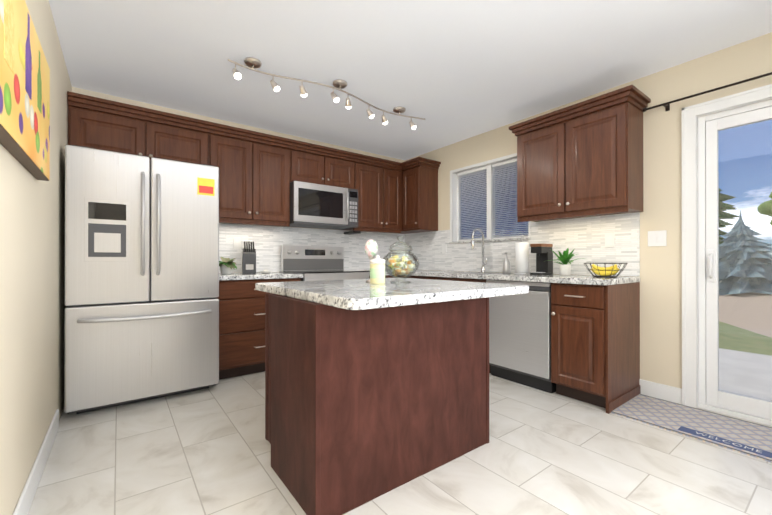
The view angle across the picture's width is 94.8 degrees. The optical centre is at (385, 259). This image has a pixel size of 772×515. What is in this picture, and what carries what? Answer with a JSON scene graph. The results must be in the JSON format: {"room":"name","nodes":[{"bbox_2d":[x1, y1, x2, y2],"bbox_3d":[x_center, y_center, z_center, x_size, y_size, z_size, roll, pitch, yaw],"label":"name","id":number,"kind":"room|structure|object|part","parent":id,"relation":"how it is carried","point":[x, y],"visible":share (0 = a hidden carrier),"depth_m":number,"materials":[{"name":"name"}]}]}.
{"room":"kitchen","nodes":[
{"label":"kitchen","id":0,"kind":"room"},
{"bbox_2d":[0,0,71,514],"bbox_3d":[-0.971,-0.188,0.659,0.150,2.430,5.400,0,0,-37],"label":"wall","id":1,"kind":"structure","parent":0,"point":[32,304],"depth_m":1.57,"materials":[{"name":"paint"}]},
{"bbox_2d":[0,0,49,180],"bbox_3d":[-1.296,-0.637,1.254,0.044,0.530,1.020,0,0,-37],"label":"painting","id":2,"kind":"object","parent":1,"relation":"attached to","point":[24,105],"visible":1,"depth_m":1.22,"materials":[{"name":"multicoloured paint"}]},
{"bbox_2d":[13,409,58,514],"bbox_3d":[-0.645,0.969,0.364,0.016,0.115,4.539,0,0,-37],"label":"baseboard","id":3,"kind":"structure","parent":1,"relation":"attached to","point":[24,503],"depth_m":1.60,"materials":[{"name":"white wood"}]},
{"bbox_2d":[72,87,404,272],"bbox_3d":[-1.177,-0.181,3.973,3.810,2.430,0.160,0,0,-37],"label":"wall","id":4,"kind":"structure","parent":0,"point":[268,241],"depth_m":3.87,"materials":[{"name":"tile"}]},
{"bbox_2d":[68,99,210,164],"bbox_3d":[-2.056,-0.962,3.018,0.945,0.408,0.323,0,0,-37],"label":"upper cabinet","id":5,"kind":"object","parent":4,"relation":"attached to","point":[90,125],"depth_m":2.85,"materials":[{"name":"brown wood"}]},
{"bbox_2d":[233,238,240,248],"bbox_3d":[-1.517,-0.167,3.610,0.070,0.115,0.008,0,0,-37],"label":"outlet","id":6,"kind":"object","parent":4,"relation":"attached to","point":[236,243],"visible":1,"depth_m":3.61,"materials":[{"name":"plastic"}]},
{"bbox_2d":[211,127,290,226],"bbox_3d":[-1.375,-0.766,3.531,0.755,0.798,0.323,0,0,-37],"label":"upper cabinet","id":7,"kind":"object","parent":4,"relation":"attached to","point":[259,172],"depth_m":3.40,"materials":[{"name":"brown wood"}]},
{"bbox_2d":[291,143,354,188],"bbox_3d":[-0.765,-0.981,3.992,0.770,0.365,0.323,0,0,-37],"label":"upper cabinet","id":8,"kind":"object","parent":4,"relation":"attached to","point":[308,165],"depth_m":3.85,"materials":[{"name":"brown wood"}]},
{"bbox_2d":[284,181,357,229],"bbox_3d":[-0.724,-0.582,3.938,0.764,0.428,0.458,0,0,-37],"label":"microwave","id":9,"kind":"object","parent":8,"relation":"attached to","point":[318,206],"depth_m":3.77,"materials":[{"name":"silver metal"}]},
{"bbox_3d":[-0.431,-0.596,3.909,0.019,0.338,0.059,0,0,-37],"label":"mounted microwave handle","id":10,"kind":"part","parent":9,"relation":"part of","materials":[{"name":"silver metal"}]},
{"bbox_2d":[343,159,382,230],"bbox_3d":[-0.293,-0.764,4.347,0.407,0.798,0.323,0,0,-37],"label":"upper cabinet","id":11,"kind":"object","parent":4,"relation":"attached to","point":[368,175],"depth_m":4.22,"materials":[{"name":"brown wood"}]},
{"bbox_2d":[344,231,360,234],"bbox_3d":[-0.406,-0.324,4.247,0.090,0.028,0.250,0,0,-37],"label":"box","id":12,"kind":"object","parent":11,"relation":"attached to","point":[352,232],"visible":1,"depth_m":4.18,"materials":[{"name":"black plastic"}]},
{"bbox_2d":[371,163,402,232],"bbox_3d":[-0.013,-0.764,4.558,0.294,0.798,0.323,0,0,-37],"label":"upper cabinet","id":13,"kind":"object","parent":4,"relation":"attached to","point":[392,176],"depth_m":4.43,"materials":[{"name":"brown wood"}]},
{"bbox_2d":[28,371,771,514],"bbox_3d":[0.490,1.079,1.758,3.810,0.100,5.700,0,0,-37],"label":"floor","id":14,"kind":"structure","parent":0,"point":[208,452],"depth_m":1.76,"materials":[{"name":"tile"}]},
{"bbox_2d":[64,145,218,413],"bbox_3d":[-1.883,0.144,2.797,0.908,1.775,0.827,0,0,-37],"label":"fridge","id":15,"kind":"object","parent":14,"relation":"on","point":[136,400],"depth_m":2.48,"materials":[{"name":"silver metal"}]},
{"bbox_3d":[-1.701,0.121,2.556,0.908,1.710,0.080,0,0,-37],"label":"fridge door","id":16,"kind":"part","parent":15,"relation":"part of","materials":[{"name":"silver metal"}]},
{"bbox_3d":[-1.657,-0.103,2.498,0.791,1.035,0.076,0,0,-37],"label":"fridge handle","id":17,"kind":"part","parent":15,"relation":"part of","materials":[{"name":"silver metal"}]},
{"bbox_3d":[-1.651,-0.309,2.541,0.778,0.640,0.008,0,0,-37],"label":"fridge panel","id":18,"kind":"part","parent":15,"relation":"part of","materials":[{"name":"silver metal"}]},
{"bbox_2d":[216,278,300,379],"bbox_3d":[-1.282,0.603,3.406,0.752,0.860,0.631,0,0,-37],"label":"base cabinet","id":19,"kind":"object","parent":14,"relation":"on","point":[241,327],"visible":0.4,"depth_m":3.08,"materials":[{"name":"brown wood"}]},
{"bbox_2d":[219,272,302,280],"bbox_3d":[-1.284,0.153,3.405,0.765,0.040,0.633,0,0,-37],"label":"countertop","id":20,"kind":"structure","parent":19,"relation":"on","point":[257,275],"depth_m":3.20,"materials":[{"name":"stone"}]},
{"bbox_2d":[219,257,236,273],"bbox_3d":[-1.523,0.051,3.316,0.261,0.162,0.306,0,0,-37],"label":"plant pot","id":21,"kind":"object","parent":20,"relation":"on","point":[226,265],"visible":0.96,"depth_m":3.29,"materials":[{"name":"ceramic"}]},
{"bbox_2d":[242,241,255,272],"bbox_3d":[-1.358,-0.026,3.519,0.118,0.316,0.155,0,0,-25],"label":"knife block","id":22,"kind":"object","parent":20,"relation":"on","point":[249,260],"visible":1,"depth_m":3.46,"materials":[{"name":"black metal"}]},
{"bbox_2d":[281,245,369,280],"bbox_3d":[-0.644,0.439,3.821,0.750,1.190,0.681,0,0,-37],"label":"range","id":23,"kind":"object","parent":14,"relation":"on","point":[313,263],"depth_m":3.92,"materials":[{"name":"silver metal"}]},
{"bbox_3d":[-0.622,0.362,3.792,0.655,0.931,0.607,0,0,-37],"label":"range knob","id":24,"kind":"part","parent":23,"relation":"part of","materials":[{"name":"silver metal"}]},
{"bbox_2d":[265,293,488,514],"bbox_3d":[-0.025,0.602,1.919,1.068,0.855,0.604,0,0,-37],"label":"kitchen island","id":25,"kind":"object","parent":14,"relation":"on","point":[362,407],"visible":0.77,"depth_m":1.58,"materials":[{"name":"brown wood"}]},
{"bbox_2d":[255,278,528,309],"bbox_3d":[-0.004,0.155,1.972,1.105,0.040,1.105,0,0,-37],"label":"island countertop","id":26,"kind":"structure","parent":25,"relation":"on","point":[355,294],"depth_m":1.60,"materials":[{"name":"stone"}]},
{"bbox_2d":[365,240,377,281],"bbox_3d":[-0.090,0.005,2.174,0.084,0.259,0.084,0,0,-37],"label":"egg ornament","id":27,"kind":"object","parent":26,"relation":"on","point":[371,248],"visible":0.79,"depth_m":2.15,"materials":[{"name":"white ceramic"}]},
{"bbox_2d":[370,255,384,283],"bbox_3d":[-0.048,0.053,2.018,0.088,0.162,0.088,0,0,-37],"label":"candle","id":28,"kind":"object","parent":26,"relation":"on","point":[377,269],"visible":1,"depth_m":1.98,"materials":[{"name":"wax"}]},
{"bbox_2d":[383,236,419,282],"bbox_3d":[0.088,-0.005,2.120,0.227,0.279,0.227,0,0,-37],"label":"glass jar","id":29,"kind":"object","parent":26,"relation":"on","point":[408,272],"visible":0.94,"depth_m":2.07,"materials":[{"name":"clear glass"}]},
{"bbox_2d":[388,255,413,275],"bbox_3d":[0.088,0.033,2.119,0.192,0.124,0.172,0,0,-37],"label":"candy","id":30,"kind":"object","parent":29,"relation":"in","point":[401,259],"depth_m":2.07,"materials":[{"name":"food"}]},
{"bbox_2d":[369,275,399,278],"bbox_3d":[0.042,0.605,4.404,1.038,0.860,0.631,0,0,-37],"label":"base cabinet","id":31,"kind":"object","parent":14,"relation":"on","point":[387,276],"depth_m":4.05,"materials":[{"name":"brown wood"}]},
{"bbox_2d":[486,280,555,392],"bbox_3d":[1.288,0.604,3.092,0.592,0.856,0.580,0,0,-37],"label":"dishwasher","id":32,"kind":"object","parent":14,"relation":"on","point":[519,338],"visible":0.65,"depth_m":2.87,"materials":[{"name":"silver metal"}]},
{"bbox_2d":[551,282,640,413],"bbox_3d":[1.597,0.601,2.707,0.598,0.860,0.393,0,0,-37],"label":"base cabinet","id":33,"kind":"object","parent":14,"relation":"on","point":[595,344],"depth_m":2.52,"materials":[{"name":"brown wood"}]},
{"bbox_2d":[412,270,639,285],"bbox_3d":[0.853,0.153,3.653,0.648,0.040,2.808,0,0,-37],"label":"countertop","id":34,"kind":"structure","parent":33,"relation":"on","point":[578,279],"depth_m":2.80,"materials":[{"name":"stone"}]},
{"bbox_2d":[436,272,502,273],"bbox_3d":[0.850,0.245,3.658,0.404,0.216,0.754,0,0,-37],"label":"sink basin","id":35,"kind":"object","parent":34,"relation":"in","point":[469,273],"visible":0.1,"depth_m":3.90,"materials":[{"name":"silver metal"}]},
{"bbox_2d":[471,228,486,271],"bbox_3d":[0.988,-0.103,3.742,0.216,0.472,0.089,0,0,-37],"label":"faucet","id":36,"kind":"object","parent":34,"relation":"on","point":[473,246],"visible":1,"depth_m":3.78,"materials":[{"name":"silver metal"}]},
{"bbox_2d":[503,252,509,272],"bbox_3d":[1.185,0.027,3.498,0.081,0.211,0.072,0,0,-37],"label":"soap dispenser","id":37,"kind":"object","parent":34,"relation":"on","point":[506,265],"visible":1,"depth_m":3.48,"materials":[{"name":"silver metal"}]},
{"bbox_2d":[513,235,529,273],"bbox_3d":[1.269,-0.050,3.311,0.150,0.363,0.150,0,0,-37],"label":"paper towel","id":38,"kind":"object","parent":34,"relation":"on","point":[521,257],"visible":0.98,"depth_m":3.26,"materials":[{"name":"white paper"}]},
{"bbox_2d":[530,243,552,274],"bbox_3d":[1.377,-0.004,3.142,0.190,0.272,0.110,0,0,-37],"label":"coffee maker","id":39,"kind":"object","parent":34,"relation":"on","point":[544,254],"visible":1,"depth_m":3.12,"materials":[{"name":"black plastic"}]},
{"bbox_2d":[547,245,583,275],"bbox_3d":[1.476,0.000,2.986,0.265,0.263,0.309,0,0,-37],"label":"potted plant","id":40,"kind":"object","parent":34,"relation":"on","point":[565,267],"visible":1,"depth_m":2.94,"materials":[{"name":"plant"}]},
{"bbox_2d":[584,263,627,277],"bbox_3d":[1.655,0.077,2.682,0.285,0.108,0.285,0,0,-37],"label":"fruit basket","id":41,"kind":"object","parent":34,"relation":"on","point":[607,272],"visible":1,"depth_m":2.64,"materials":[{"name":"yellow food"}]},
{"bbox_2d":[611,394,771,462],"bbox_3d":[2.168,1.025,1.958,0.530,0.009,1.500,0,0,-37],"label":"door mat","id":42,"kind":"object","parent":14,"relation":"on","point":[684,420],"visible":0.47,"depth_m":2.20,"materials":[{"name":"grey fabric"}]},
{"bbox_2d":[696,432,760,452],"bbox_3d":[1.911,1.020,1.991,0.036,0.001,0.274,0,0,-37],"label":"lettering","id":43,"kind":"object","parent":42,"relation":"on","point":[732,443],"visible":1,"depth_m":1.97},
{"bbox_2d":[49,0,771,159],"bbox_3d":[0.490,-1.451,1.763,3.810,0.100,5.700,0,0,-37],"label":"ceiling","id":44,"kind":"structure","parent":0,"point":[452,71],"depth_m":2.42,"materials":[{"name":"paint"}]},
{"bbox_2d":[228,57,424,129],"bbox_3d":[-0.344,-1.312,2.888,1.753,0.172,0.224,0,0,-37],"label":"spotlight","id":45,"kind":"object","parent":44,"relation":"attached to","point":[251,63],"visible":1,"depth_m":2.75,"materials":[{"name":"silver metal"}]},
{"bbox_2d":[405,32,771,387],"bbox_3d":[1.948,-0.183,2.859,0.160,2.430,5.400,0,0,-37],"label":"wall","id":46,"kind":"structure","parent":0,"point":[660,314],"depth_m":2.68,"materials":[{"name":"paint"}]},
{"bbox_2d":[395,231,410,233],"bbox_3d":[0.228,-0.763,4.752,0.325,0.798,0.303,0,0,-37],"label":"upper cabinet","id":47,"kind":"object","parent":46,"relation":"attached to","point":[400,232],"depth_m":4.59,"materials":[{"name":"brown wood"}]},
{"bbox_2d":[403,163,438,232],"bbox_3d":[0.430,-0.764,4.486,0.323,0.798,0.320,0,0,-37],"label":"upper cabinet","id":48,"kind":"object","parent":46,"relation":"attached to","point":[420,180],"depth_m":4.37,"materials":[{"name":"brown wood"}]},
{"bbox_2d":[449,237,529,243],"bbox_3d":[1.126,-0.205,3.893,0.128,0.022,1.040,0,0,-37],"label":"window sill","id":49,"kind":"structure","parent":46,"relation":"attached to","point":[511,239],"depth_m":3.77,"materials":[{"name":"stone"}]},
{"bbox_2d":[450,153,531,241],"bbox_3d":[1.148,-0.646,3.910,0.143,0.860,1.060,0,0,-37],"label":"window","id":50,"kind":"structure","parent":46,"relation":"in","point":[454,207],"depth_m":3.97,"materials":[{"name":"plastic"}]},
{"bbox_2d":[458,158,527,240],"bbox_3d":[1.150,-0.633,3.911,0.030,0.818,0.912,0,0,-37],"label":"window blinds","id":51,"kind":"object","parent":50,"relation":"attached to","point":[496,166],"visible":0.75,"depth_m":3.88,"materials":[{"name":"plastic"}]},
{"bbox_2d":[509,85,650,221],"bbox_3d":[1.557,-0.778,2.954,0.367,0.870,0.976,0,0,-37],"label":"upper cabinet","id":52,"kind":"object","parent":46,"relation":"attached to","point":[582,159],"visible":0.98,"depth_m":2.75,"materials":[{"name":"brown wood"}]},
{"bbox_2d":[605,233,614,247],"bbox_3d":[1.820,-0.158,2.888,0.008,0.115,0.070,0,0,-37],"label":"outlet","id":53,"kind":"object","parent":46,"relation":"attached to","point":[609,239],"visible":1,"depth_m":2.88,"materials":[{"name":"plastic"}]},
{"bbox_2d":[648,230,666,245],"bbox_3d":[2.017,-0.159,2.642,0.009,0.115,0.115,0,0,-37],"label":"light switch","id":54,"kind":"object","parent":46,"relation":"attached to","point":[657,238],"visible":1,"depth_m":2.64,"materials":[{"name":"plastic"}]},
{"bbox_2d":[639,379,681,403],"bbox_3d":[2.025,0.974,2.627,0.012,0.115,0.269,0,0,-37],"label":"baseboard","id":55,"kind":"structure","parent":46,"relation":"attached to","point":[648,388],"depth_m":2.61,"materials":[{"name":"white wood"}]},
{"bbox_2d":[642,72,771,111],"bbox_3d":[2.653,-1.121,1.735,0.088,0.060,2.353,0,0,-37],"label":"curtain rod","id":56,"kind":"object","parent":46,"relation":"attached to","point":[666,105],"visible":1,"depth_m":2.38,"materials":[{"name":"brown metal"}]},
{"bbox_2d":[682,84,771,425],"bbox_3d":[2.744,-0.023,1.780,0.157,2.105,1.950,0,0,-37],"label":"sliding door","id":57,"kind":"structure","parent":46,"relation":"attached to","point":[712,396],"depth_m":2.44,"materials":[{"name":"plastic"}]},
{"label":"outside","id":58,"kind":"structure","parent":0,"visible":0},
{"bbox_2d":[719,292,771,355],"bbox_3d":[36.265,0.842,32.098,89.850,0.595,120.000,0,0,-37],"label":"ground","id":59,"kind":"structure","parent":58,"point":[752,347],"depth_m":5.94,"materials":[{"name":"green plant"}]},
{"bbox_2d":[719,188,738,243],"bbox_3d":[14.384,-2.076,16.135,2.552,5.973,2.425,0,0,-37],"label":"pine tree","id":60,"kind":"object","parent":59,"relation":"on","point":[722,222],"depth_m":15.50,"materials":[{"name":"green plant"}]},
{"bbox_2d":[719,348,771,400],"bbox_3d":[3.892,1.063,2.380,2.369,0.025,9.500,0,0,-37],"label":"ground","id":61,"kind":"structure","parent":59,"relation":"on","point":[752,363],"depth_m":3.29,"materials":[{"name":"concrete"}]},
{"bbox_2d":[719,210,771,294],"bbox_3d":[9.500,-0.091,9.412,2.912,2.514,3.038,0,0,-37],"label":"spruce tree","id":62,"kind":"object","parent":59,"relation":"on","point":[738,233],"depth_m":9.02,"materials":[{"name":"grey plant"}]},
{"bbox_2d":[757,192,771,225],"bbox_3d":[25.956,-1.990,22.327,3.774,5.827,3.723,0,0,-37],"label":"leafy tree","id":63,"kind":"object","parent":59,"relation":"on","point":[767,207],"depth_m":23.44,"materials":[{"name":"green plant"}]}
]}

